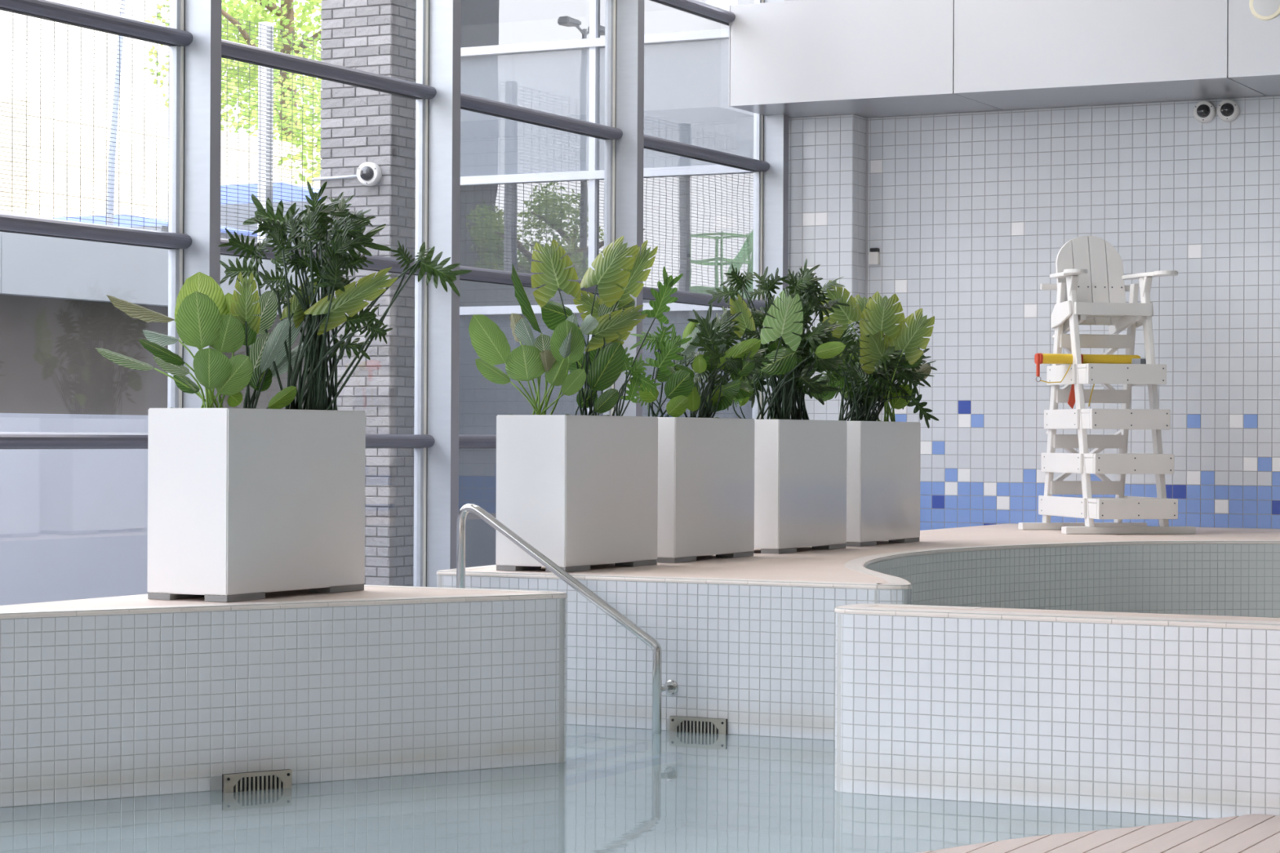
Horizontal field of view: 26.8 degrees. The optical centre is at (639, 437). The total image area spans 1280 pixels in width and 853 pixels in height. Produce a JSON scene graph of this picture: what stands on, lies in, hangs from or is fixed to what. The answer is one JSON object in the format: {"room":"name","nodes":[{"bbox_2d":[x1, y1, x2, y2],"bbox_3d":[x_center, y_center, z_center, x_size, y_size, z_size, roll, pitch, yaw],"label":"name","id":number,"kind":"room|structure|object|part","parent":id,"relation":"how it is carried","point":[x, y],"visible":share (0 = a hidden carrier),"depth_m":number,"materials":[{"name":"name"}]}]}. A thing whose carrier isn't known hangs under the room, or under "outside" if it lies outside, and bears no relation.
{"room":"indoor swimming pool","nodes":[
{"label":"indoor swimming pool","id":0,"kind":"room"},
{"bbox_2d":[0,724,1208,852],"bbox_3d":[4.886,1.404,8.313,16.910,0.001,17.261,0,0,27],"label":"pool water","id":1,"kind":"object","parent":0,"point":[616,789],"visible":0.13,"depth_m":9.83,"materials":[{"name":"liquid"}]},
{"bbox_2d":[458,0,754,567],"bbox_3d":[2.844,-2.056,28.870,3.050,7.500,14.070,0,0,27],"label":"wall","id":2,"kind":"structure","parent":0,"point":[523,184],"depth_m":22.79,"materials":[{"name":"grey"}]},
{"bbox_3d":[-1.039,0.800,23.039,1.390,1.490,0.040,0,0,27],"label":"pane","id":3,"kind":"part","parent":2,"relation":"part of","materials":[{"name":"clear glass"}]},
{"bbox_3d":[-1.032,-0.535,23.039,1.390,1.060,0.040,0,0,27],"label":"pane","id":4,"kind":"part","parent":2,"relation":"part of","materials":[{"name":"clear glass"}]},
{"bbox_3d":[-1.026,-1.658,23.039,1.390,1.065,0.040,0,0,27],"label":"pane","id":5,"kind":"part","parent":2,"relation":"part of","materials":[{"name":"clear glass"}]},
{"bbox_3d":[-1.021,-2.778,23.039,1.390,1.055,0.040,0,0,27],"label":"pane","id":6,"kind":"part","parent":2,"relation":"part of","materials":[{"name":"clear glass"}]},
{"bbox_3d":[-1.015,-3.895,23.039,1.390,1.060,0.040,0,0,27],"label":"pane","id":7,"kind":"part","parent":2,"relation":"part of","materials":[{"name":"clear glass"}]},
{"bbox_3d":[-0.391,-2.072,22.684,0.060,7.500,0.070,0,0,27],"label":"frame post","id":8,"kind":"part","parent":2,"relation":"part of","materials":[{"name":"grey metal"}]},
{"bbox_3d":[-0.345,-3.332,22.642,3.030,0.070,0.070,0,0,27],"label":"frame rail","id":9,"kind":"part","parent":2,"relation":"part of","materials":[{"name":"grey metal"}]},
{"bbox_3d":[-0.356,-1.092,22.642,3.030,0.070,0.070,0,0,27],"label":"frame rail","id":10,"kind":"part","parent":2,"relation":"part of","materials":[{"name":"grey metal"}]},
{"bbox_3d":[-0.351,-2.217,22.642,3.030,0.070,0.070,0,0,27],"label":"frame rail","id":11,"kind":"part","parent":2,"relation":"part of","materials":[{"name":"grey metal"}]},
{"bbox_3d":[0.297,-0.528,22.354,1.480,1.060,0.040,0,0,27],"label":"pane","id":12,"kind":"part","parent":2,"relation":"part of","materials":[{"name":"clear glass"}]},
{"bbox_3d":[0.303,-1.651,22.354,1.480,1.065,0.040,0,0,27],"label":"pane","id":13,"kind":"part","parent":2,"relation":"part of","materials":[{"name":"clear glass"}]},
{"bbox_3d":[0.308,-2.771,22.354,1.480,1.055,0.040,0,0,27],"label":"pane","id":14,"kind":"part","parent":2,"relation":"part of","materials":[{"name":"clear glass"}]},
{"bbox_3d":[0.314,-3.889,22.354,1.480,1.060,0.040,0,0,27],"label":"pane","id":15,"kind":"part","parent":2,"relation":"part of","materials":[{"name":"clear glass"}]},
{"bbox_2d":[0,523,1279,808],"bbox_3d":[3.047,1.335,13.291,18.232,1.320,13.054,0,0,-36],"label":"wall","id":16,"kind":"structure","parent":0,"point":[131,695],"depth_m":11.20,"materials":[{"name":"tile"}]},
{"bbox_2d":[0,0,193,448],"bbox_3d":[-3.056,-2.085,13.665,0.238,7.500,2.641,0,0,27],"label":"window","id":17,"kind":"structure","parent":16,"relation":"in","point":[48,10],"depth_m":14.05,"materials":[{"name":"metal"}]},
{"bbox_2d":[146,407,365,602],"bbox_3d":[-1.583,0.265,11.184,0.396,0.774,1.000,0,0,27],"label":"planter box","id":18,"kind":"object","parent":16,"relation":"on","point":[244,504],"visible":1,"depth_m":10.82,"materials":[{"name":"white plastic"}]},
{"bbox_2d":[95,271,253,408],"bbox_3d":[-1.910,-0.385,11.031,0.671,0.611,0.346,0,0,1],"label":"leaf plant","id":19,"kind":"object","parent":18,"relation":"on","point":[203,317],"visible":0.94,"depth_m":11.01,"materials":[{"name":"green plant"}]},
{"bbox_2d":[230,271,316,408],"bbox_3d":[-1.527,-0.376,11.190,0.347,0.618,0.217,0,0,-3],"label":"plant","id":20,"kind":"object","parent":18,"relation":"on","point":[268,348],"visible":0.83,"depth_m":11.16,"materials":[{"name":"green plant"}]},
{"bbox_2d":[217,181,471,410],"bbox_3d":[-1.251,-0.577,11.245,1.042,0.997,0.532,0,0,27],"label":"philodendron","id":21,"kind":"object","parent":18,"relation":"on","point":[324,315],"visible":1,"depth_m":11.22,"materials":[{"name":"green plant"}]},
{"bbox_2d":[222,768,292,793],"bbox_3d":[-1.490,1.355,10.466,0.292,0.105,0.026,0,0,-36],"label":"grille","id":22,"kind":"object","parent":16,"relation":"in","point":[278,779],"visible":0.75,"depth_m":10.46,"materials":[{"name":"silver"}]},
{"bbox_3d":[-1.564,1.338,10.405,0.045,0.045,0.006,0,0,-35],"label":"corner plate","id":23,"kind":"part","parent":22,"relation":"part of","materials":[{"name":"metal"}]},
{"bbox_3d":[-1.409,1.339,10.516,0.045,0.045,0.006,0,0,-36],"label":"corner plate","id":24,"kind":"part","parent":22,"relation":"part of","materials":[{"name":"metal"}]},
{"bbox_2d":[167,0,436,448],"bbox_3d":[-1.886,-2.079,15.938,0.238,7.500,2.641,0,0,27],"label":"window","id":25,"kind":"structure","parent":16,"relation":"in","point":[194,68],"depth_m":14.82,"materials":[{"name":"metal"}]},
{"bbox_2d":[413,0,622,587],"bbox_3d":[-0.716,-2.074,18.210,0.238,7.500,2.641,0,0,27],"label":"window","id":26,"kind":"structure","parent":16,"relation":"in","point":[438,22],"depth_m":17.08,"materials":[{"name":"metal"}]},
{"bbox_2d":[495,413,657,572],"bbox_3d":[-0.310,0.270,13.656,0.396,0.777,1.000,0,0,27],"label":"planter box","id":27,"kind":"object","parent":16,"relation":"on","point":[582,491],"visible":0.98,"depth_m":13.29,"materials":[{"name":"white plastic"}]},
{"bbox_2d":[468,264,599,414],"bbox_3d":[-0.518,-0.475,13.482,0.591,0.805,0.354,0,0,27],"label":"leaf plant","id":28,"kind":"object","parent":27,"relation":"on","point":[553,356],"visible":0.96,"depth_m":13.47,"materials":[{"name":"green plant"}]},
{"bbox_2d":[531,235,657,415],"bbox_3d":[-0.225,-0.548,13.719,0.622,0.964,0.330,0,0,10],"label":"monstera plant","id":29,"kind":"object","parent":27,"relation":"on","point":[603,360],"visible":0.84,"depth_m":13.65,"materials":[{"name":"green plant"}]},
{"bbox_2d":[611,266,683,416],"bbox_3d":[0.027,-0.476,13.885,0.374,0.813,0.160,0,0,-6],"label":"philodendron","id":30,"kind":"object","parent":27,"relation":"on","point":[663,298],"visible":0.91,"depth_m":13.86,"materials":[{"name":"green plant"}]},
{"bbox_2d":[603,0,769,416],"bbox_3d":[0.454,-2.068,20.483,0.238,7.500,2.641,0,0,27],"label":"window","id":31,"kind":"structure","parent":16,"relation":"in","point":[624,19],"depth_m":19.36,"materials":[{"name":"metal"}]},
{"bbox_2d":[669,715,727,734],"bbox_3d":[0.273,1.363,12.586,0.292,0.105,0.026,0,0,27],"label":"air vent","id":32,"kind":"object","parent":16,"relation":"in","point":[683,724],"visible":0.78,"depth_m":12.58,"materials":[{"name":"silver metal"}]},
{"bbox_3d":[0.185,1.347,12.624,0.045,0.045,0.006,0,0,27],"label":"corner plate","id":33,"kind":"part","parent":32,"relation":"part of","materials":[{"name":"metal"}]},
{"bbox_3d":[0.355,1.348,12.536,0.045,0.045,0.006,0,0,27],"label":"corner plate","id":34,"kind":"part","parent":32,"relation":"part of","materials":[{"name":"metal"}]},
{"bbox_2d":[657,417,755,563],"bbox_3d":[0.239,0.272,14.723,0.396,0.778,1.000,0,0,27],"label":"planter box","id":35,"kind":"object","parent":16,"relation":"on","point":[706,465],"visible":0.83,"depth_m":14.50,"materials":[{"name":"white plastic"}]},
{"bbox_2d":[624,322,693,417],"bbox_3d":[0.105,-0.353,14.564,0.404,0.584,0.281,0,0,8],"label":"philodendron","id":36,"kind":"object","parent":35,"relation":"on","point":[679,384],"visible":0.81,"depth_m":14.45,"materials":[{"name":"green plant"}]},
{"bbox_2d":[671,294,773,417],"bbox_3d":[0.413,-0.420,14.797,0.586,0.736,0.496,0,0,18],"label":"plant","id":37,"kind":"object","parent":35,"relation":"on","point":[739,360],"visible":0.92,"depth_m":14.68,"materials":[{"name":"green plant"}]},
{"bbox_2d":[754,418,847,554],"bbox_3d":[0.848,0.276,15.905,0.396,0.777,1.000,0,0,27],"label":"planter box","id":38,"kind":"object","parent":16,"relation":"on","point":[800,465],"visible":0.82,"depth_m":15.62,"materials":[{"name":"white plastic"}]},
{"bbox_2d":[706,258,849,419],"bbox_3d":[0.821,-0.568,15.923,0.865,1.001,0.558,0,0,2],"label":"philodendron","id":39,"kind":"object","parent":38,"relation":"on","point":[805,285],"visible":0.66,"depth_m":15.84,"materials":[{"name":"green plant"}]},
{"bbox_2d":[728,290,845,419],"bbox_3d":[0.826,-0.459,15.572,0.722,0.787,0.251,0,0,10],"label":"monstera plant","id":40,"kind":"object","parent":38,"relation":"on","point":[784,360],"visible":0.73,"depth_m":15.50,"materials":[{"name":"green plant"}]},
{"bbox_2d":[845,420,920,546],"bbox_3d":[1.406,0.278,16.990,0.396,0.778,1.000,0,0,27],"label":"planter box","id":41,"kind":"object","parent":16,"relation":"on","point":[883,457],"visible":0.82,"depth_m":16.78,"materials":[{"name":"white plastic"}]},
{"bbox_2d":[817,280,934,422],"bbox_3d":[1.474,-0.523,16.916,0.770,0.921,0.394,0,0,-2],"label":"monstera plant","id":42,"kind":"object","parent":41,"relation":"in","point":[880,317],"visible":0.87,"depth_m":16.77,"materials":[{"name":"green plant"}]},
{"bbox_2d":[816,319,938,428],"bbox_3d":[1.469,-0.426,17.009,0.851,0.732,0.548,0,0,10],"label":"philodendron","id":43,"kind":"object","parent":41,"relation":"on","point":[864,388],"visible":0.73,"depth_m":16.90,"materials":[{"name":"green plant"}]},
{"bbox_2d":[1017,235,1195,533],"bbox_3d":[3.376,-0.403,19.330,0.970,2.160,1.142,0,0,-12],"label":"chair","id":44,"kind":"object","parent":16,"relation":"on","point":[1091,287],"visible":0.99,"depth_m":19.28,"materials":[{"name":"white plastic"}]},
{"bbox_3d":[3.023,-0.250,19.617,0.038,1.750,0.374,0,0,-12],"label":"leg","id":45,"kind":"part","parent":44,"relation":"part of","materials":[{"name":"white plastic"}]},
{"bbox_3d":[3.043,-0.890,19.393,0.020,0.189,0.379,0,0,-12],"label":"seat","id":46,"kind":"part","parent":44,"relation":"part of","materials":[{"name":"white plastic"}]},
{"bbox_3d":[3.123,-0.834,19.448,0.040,0.176,0.481,0,0,-12],"label":"seat rail","id":47,"kind":"part","parent":44,"relation":"part of","materials":[{"name":"white plastic"}]},
{"bbox_3d":[3.130,-0.269,19.114,0.038,1.790,0.484,0,0,-12],"label":"leg","id":48,"kind":"part","parent":44,"relation":"part of","materials":[{"name":"white plastic"}]},
{"bbox_3d":[3.279,-1.101,19.686,0.720,0.045,0.036,0,0,-12],"label":"rail","id":49,"kind":"part","parent":44,"relation":"part of","materials":[{"name":"white plastic"}]},
{"bbox_2d":[1034,353,1146,408],"bbox_3d":[3.227,-0.405,19.311,0.871,0.395,0.212,0,0,-17],"label":"tube","id":50,"kind":"object","parent":44,"relation":"on","point":[1039,358],"visible":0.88,"depth_m":19.25,"materials":[{"name":"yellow plastic"}]},
{"bbox_3d":[2.968,-0.460,19.154,0.227,0.141,0.034,0,0,-4],"label":"cord","id":51,"kind":"part","parent":50,"relation":"part of","materials":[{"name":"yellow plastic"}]},
{"bbox_3d":[3.273,-0.352,19.424,0.082,0.253,0.015,0,0,-28],"label":"hanging cord","id":52,"kind":"part","parent":50,"relation":"part of","materials":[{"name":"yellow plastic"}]},
{"bbox_3d":[3.567,-0.549,19.323,0.060,0.043,0.025,0,0,-12],"label":"clip plate","id":53,"kind":"part","parent":50,"relation":"part of","materials":[{"name":"grey"}]},
{"bbox_3d":[3.391,-0.923,19.248,0.580,0.090,0.035,0,0,-12],"label":"seat","id":54,"kind":"part","parent":44,"relation":"part of","materials":[{"name":"white plastic"}]},
{"bbox_3d":[3.514,-0.832,19.531,0.040,0.176,0.481,0,0,-12],"label":"seat rail","id":55,"kind":"part","parent":44,"relation":"part of","materials":[{"name":"white plastic"}]},
{"bbox_3d":[3.571,-0.247,19.733,0.038,1.750,0.374,0,0,-12],"label":"leg","id":56,"kind":"part","parent":44,"relation":"part of","materials":[{"name":"white plastic"}]},
{"bbox_3d":[3.650,-0.887,19.522,0.020,0.189,0.379,0,0,-12],"label":"seat","id":57,"kind":"part","parent":44,"relation":"part of","materials":[{"name":"white plastic"}]},
{"bbox_3d":[3.678,-0.267,19.230,0.038,1.790,0.484,0,0,-12],"label":"leg","id":58,"kind":"part","parent":44,"relation":"part of","materials":[{"name":"white plastic"}]},
{"bbox_2d":[787,114,866,420],"bbox_3d":[1.519,-0.455,21.825,0.597,4.285,0.374,0,0,27],"label":"wall","id":59,"kind":"structure","parent":0,"point":[827,220],"depth_m":21.64,"materials":[{"name":"grey tile"}]},
{"bbox_2d":[752,0,789,419],"bbox_3d":[1.060,-2.065,21.659,0.238,7.500,0.175,0,0,27],"label":"window","id":60,"kind":"structure","parent":59,"relation":"in","point":[771,132],"depth_m":21.62,"materials":[{"name":"metal"}]},
{"bbox_2d":[728,0,1279,117],"bbox_3d":[6.441,-2.967,18.748,12.335,0.792,1.140,0,0,27],"label":"bulkhead","id":61,"kind":"structure","parent":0,"point":[794,58],"depth_m":20.19,"materials":[{"name":"grey paint"}]},
{"bbox_3d":[0.964,-2.995,21.568,0.013,0.790,1.140,0,0,27],"label":"panel","id":62,"kind":"part","parent":61,"relation":"part of","materials":[{"name":"white paint"}]},
{"bbox_3d":[1.536,-2.992,20.649,1.855,0.790,0.030,0,0,27],"label":"panel","id":63,"kind":"part","parent":61,"relation":"part of","materials":[{"name":"white paint"}]},
{"bbox_3d":[1.789,-2.603,21.143,1.855,0.017,1.138,0,0,27],"label":"soffit panel","id":64,"kind":"part","parent":61,"relation":"part of","materials":[{"name":"grey paint"}]},
{"bbox_3d":[3.292,-2.984,19.745,2.078,0.790,0.030,0,0,27],"label":"panel","id":65,"kind":"part","parent":61,"relation":"part of","materials":[{"name":"white paint"}]},
{"bbox_3d":[3.545,-2.594,20.239,2.078,0.017,1.138,0,0,27],"label":"soffit panel","id":66,"kind":"part","parent":61,"relation":"part of","materials":[{"name":"grey paint"}]},
{"bbox_3d":[5.149,-2.974,18.789,2.083,0.790,0.030,0,0,27],"label":"panel","id":67,"kind":"part","parent":61,"relation":"part of","materials":[{"name":"white paint"}]},
{"bbox_3d":[5.401,-2.584,19.283,2.083,0.017,1.138,0,0,27],"label":"soffit panel","id":68,"kind":"part","parent":61,"relation":"part of","materials":[{"name":"grey paint"}]},
{"bbox_2d":[1248,0,1279,20],"bbox_3d":[4.458,-3.098,19.117,0.250,0.250,0.019,0,0,27],"label":"wall clock","id":69,"kind":"object","parent":61,"relation":"attached to","point":[1264,10],"visible":1,"depth_m":19.11,"materials":[{"name":"beige plastic"}]},
{"bbox_2d":[834,604,1279,818],"bbox_3d":[2.207,1.331,9.942,3.165,1.320,0.365,0,0,27],"label":"wall","id":70,"kind":"structure","parent":0,"point":[1148,713],"depth_m":10.07,"materials":[{"name":"tile"}]},
{"bbox_2d":[864,95,1279,530],"bbox_3d":[10.051,-1.970,17.702,18.350,7.800,0.303,0,0,27],"label":"wall","id":71,"kind":"structure","parent":0,"point":[968,214],"depth_m":20.96,"materials":[{"name":"grey tile"}]},
{"bbox_2d":[868,248,879,264],"bbox_3d":[1.893,-1.466,21.700,0.080,0.132,0.050,0,0,27],"label":"wall sensor","id":72,"kind":"object","parent":71,"relation":"attached to","point":[874,254],"visible":1,"depth_m":21.68,"materials":[{"name":"white plastic"}]},
{"bbox_2d":[1192,100,1216,123],"bbox_3d":[4.289,-2.484,20.435,0.166,0.166,0.119,0,-1,22],"label":"dome camera","id":73,"kind":"object","parent":71,"relation":"attached to","point":[1204,111],"visible":1,"depth_m":20.41,"materials":[{"name":"white plastic"}]},
{"bbox_2d":[1217,98,1239,121],"bbox_3d":[4.452,-2.484,20.352,0.166,0.166,0.119,0,-1,22],"label":"dome camera","id":74,"kind":"object","parent":71,"relation":"attached to","point":[1228,110],"visible":1,"depth_m":20.32,"materials":[{"name":"white plastic"}]},
{"bbox_2d":[918,813,1279,852],"bbox_3d":[1.807,1.624,5.057,7.402,0.530,8.675,0,0,27],"label":"floor","id":75,"kind":"structure","parent":0,"point":[1254,833],"depth_m":9.07,"materials":[{"name":"beige"}]},
{"bbox_3d":[1.903,1.990,2.952,19.300,0.300,35.000,0,0,27],"label":"floor","id":76,"kind":"structure","parent":0,"visible":0},
{"bbox_3d":[-0.709,1.601,12.401,1.402,0.550,1.240,0,0,27],"label":"pool","id":77,"kind":"object","parent":76,"relation":"on","visible":0},
{"bbox_2d":[456,503,677,733],"bbox_3d":[-0.360,1.074,12.840,1.137,1.509,0.150,0,0,27],"label":"handrail","id":78,"kind":"object","parent":77,"relation":"attached to","point":[670,686],"visible":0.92,"depth_m":12.74,"materials":[{"name":"silver metal"}]},
{"bbox_3d":[0.119,1.176,12.605,0.024,0.023,0.128,0,0,27],"label":"wall arm","id":79,"kind":"part","parent":78,"relation":"part of","materials":[{"name":"silver metal"}]},
{"label":"outside","id":80,"kind":"structure","parent":0,"visible":0},
{"bbox_3d":[-26.181,1.699,24.721,50.830,0.300,100.000,0,0,27],"label":"ground","id":81,"kind":"structure","parent":80,"visible":0},
{"bbox_2d":[0,231,320,605],"bbox_3d":[-8.219,0.096,11.826,0.560,3.085,54.495,0,0,27],"label":"wall","id":82,"kind":"structure","parent":81,"relation":"on","point":[73,522],"depth_m":19.38,"materials":[{"name":"grey concrete"}]},
{"bbox_2d":[0,0,321,246],"bbox_3d":[-7.920,-2.422,12.324,0.093,1.950,45.354,0,0,27],"label":"mesh fence","id":83,"kind":"object","parent":82,"relation":"on","point":[265,74],"visible":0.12,"depth_m":20.46,"materials":[{"name":"grey metal"}]},
{"bbox_3d":[-3.041,-2.397,21.817,0.080,1.950,0.100,0,0,27],"label":"post","id":84,"kind":"part","parent":83,"relation":"part of","materials":[{"name":"grey metal"}]},
{"bbox_2d":[320,0,416,586],"bbox_3d":[-1.776,-1.594,18.342,0.567,6.531,0.616,0,0,27],"label":"brick pier","id":85,"kind":"structure","parent":81,"relation":"on","point":[359,126],"depth_m":18.05,"materials":[{"name":"grey brick"}]},
{"bbox_2d":[311,174,356,181],"bbox_3d":[-2.037,-1.755,18.110,0.406,0.032,0.022,0,0,27],"label":"conduit pipe","id":86,"kind":"object","parent":85,"relation":"attached to","point":[348,175],"visible":1,"depth_m":18.11,"materials":[{"name":"metal"}]},
{"bbox_2d":[356,161,382,186],"bbox_3d":[-1.816,-1.764,17.943,0.158,0.158,0.117,0,1,13],"label":"dome camera","id":87,"kind":"object","parent":85,"relation":"attached to","point":[369,174],"visible":1,"depth_m":17.92,"materials":[{"name":"white plastic"}]},
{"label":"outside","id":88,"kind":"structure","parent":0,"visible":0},
{"bbox_3d":[-27.876,0.091,25.598,47.000,2.900,100.000,0,0,27],"label":"terrace","id":89,"kind":"object","parent":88,"visible":0},
{"bbox_2d":[106,0,125,226],"bbox_3d":[-4.483,-2.432,22.600,0.320,3.209,0.312,0,0,27],"label":"banner pole","id":90,"kind":"object","parent":89,"relation":"on","point":[115,110],"visible":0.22,"depth_m":22.58,"materials":[{"name":"blue"}]},
{"bbox_2d":[0,0,235,132],"bbox_3d":[-13.134,-5.786,32.196,5.120,9.000,21.200,0,0,27],"label":"building","id":91,"kind":"structure","parent":89,"relation":"on","point":[102,6],"depth_m":37.40,"materials":[{"name":"concrete"}]},
{"bbox_2d":[53,214,257,242],"bbox_3d":[-4.412,-1.614,24.601,1.260,0.744,1.440,0,0,27],"label":"waste bin","id":92,"kind":"object","parent":89,"relation":"on","point":[125,217],"visible":0.08,"depth_m":23.93,"materials":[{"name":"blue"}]},
{"bbox_3d":[-4.579,-1.930,24.274,1.260,0.114,0.704,0,0,27],"label":"lid","id":93,"kind":"part","parent":92,"relation":"part of","materials":[{"name":"white"}]},
{"bbox_3d":[-4.242,-1.928,24.928,1.260,0.114,0.704,0,0,27],"label":"lid","id":94,"kind":"part","parent":92,"relation":"part of","materials":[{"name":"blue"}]},
{"bbox_2d":[0,97,321,219],"bbox_3d":[1.756,-2.411,45.554,0.600,2.400,37.400,0,0,27],"label":"wall","id":95,"kind":"structure","parent":89,"relation":"on","point":[86,109],"depth_m":29.65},
{"bbox_2d":[142,0,322,184],"bbox_3d":[-4.373,-5.510,35.519,5.491,8.544,6.254,0,0,21],"label":"leafy tree","id":96,"kind":"object","parent":89,"relation":"on","point":[286,13],"visible":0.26,"depth_m":34.85,"materials":[{"name":"green plant"}]},
{"bbox_2d":[220,182,321,246],"bbox_3d":[-3.220,-1.856,26.913,1.260,1.240,1.800,0,0,27],"label":"waste bin","id":97,"kind":"object","parent":89,"relation":"on","point":[252,228],"visible":0.02,"depth_m":26.21,"materials":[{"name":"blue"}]},
{"bbox_3d":[-3.428,-2.382,26.504,1.260,0.190,0.880,0,0,27],"label":"lid","id":98,"kind":"part","parent":97,"relation":"part of","materials":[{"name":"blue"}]}
]}

